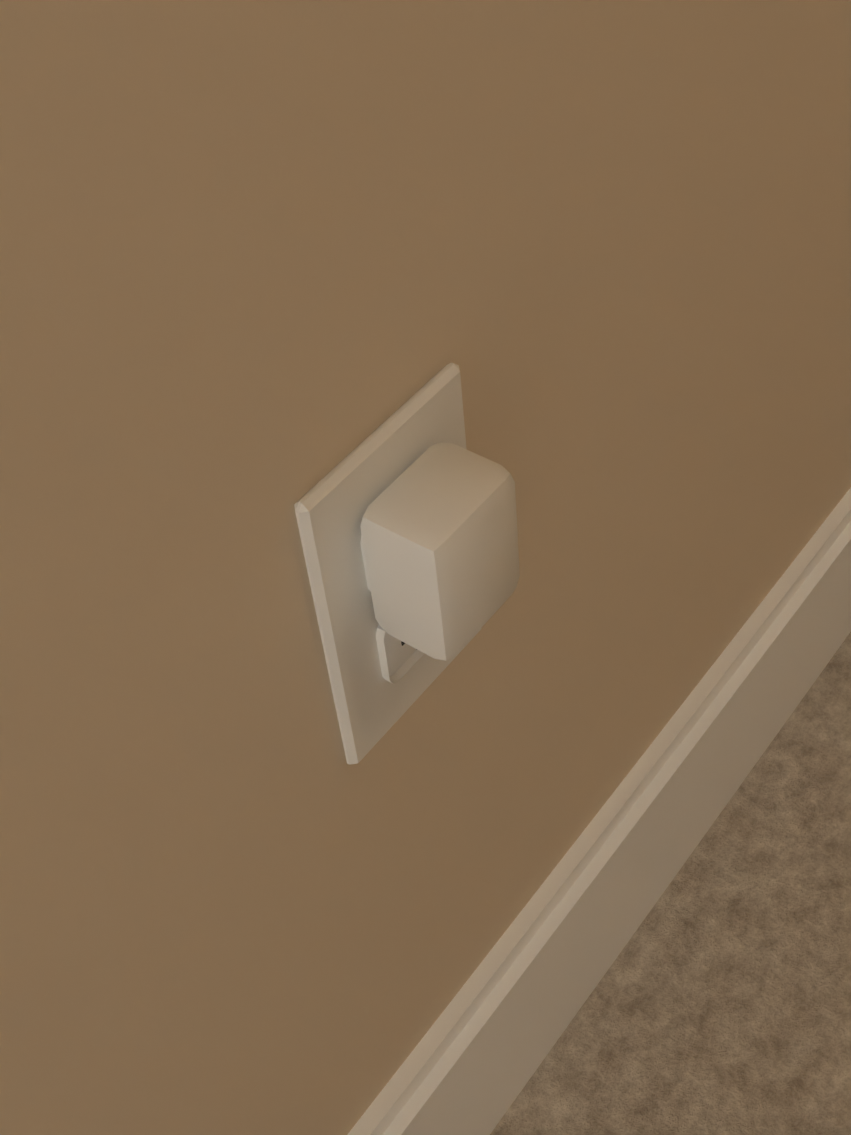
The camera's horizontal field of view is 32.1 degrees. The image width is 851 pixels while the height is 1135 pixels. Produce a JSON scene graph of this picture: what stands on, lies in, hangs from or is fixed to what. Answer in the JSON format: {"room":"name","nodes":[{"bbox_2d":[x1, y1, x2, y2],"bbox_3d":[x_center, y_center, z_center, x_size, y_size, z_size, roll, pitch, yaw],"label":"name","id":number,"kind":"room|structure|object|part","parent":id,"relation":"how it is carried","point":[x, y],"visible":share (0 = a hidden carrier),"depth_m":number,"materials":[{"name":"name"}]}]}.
{"room":"carpeted room in home","nodes":[
{"label":"carpeted room in home","id":0,"kind":"room"},
{"bbox_2d":[0,0,850,1134],"bbox_3d":[1.178,-0.298,-0.553,2.573,2.440,2.012,27,55,27],"label":"wall","id":1,"kind":"structure","parent":0,"point":[266,266],"depth_m":0.41,"materials":[{"name":"beige paint"}]},
{"bbox_2d":[294,363,519,764],"bbox_3d":[0.004,0.008,0.434,0.035,0.115,0.070,27,55,27],"label":"outlet","id":2,"kind":"object","parent":1,"relation":"attached to","point":[381,679],"depth_m":0.41,"materials":[{"name":"white plastic"}]},
{"bbox_3d":[0.005,-0.004,0.418,0.029,0.050,0.040,27,55,27],"label":"night light outlet in the hall","id":3,"kind":"part","parent":2,"relation":"part of","materials":[{"name":"white plastic"}]},
{"bbox_2d":[490,632,850,1134],"bbox_3d":[0.950,0.960,0.040,2.723,0.100,3.470,27,55,27],"label":"floor","id":4,"kind":"structure","parent":0,"point":[718,1001],"depth_m":0.76,"materials":[{"name":"beige carpet"}]},
{"bbox_3d":[-1.349,0.381,-0.904,5.960,2.440,6.490,27,55,27],"label":"wall","id":5,"kind":"structure","parent":0,"visible":0},
{"bbox_2d":[347,488,850,1134],"bbox_3d":[-0.033,0.286,0.631,0.014,0.120,1.001,27,55,27],"label":"baseboard","id":6,"kind":"structure","parent":5,"relation":"attached to","point":[479,1052],"depth_m":0.67,"materials":[{"name":"white wood"}]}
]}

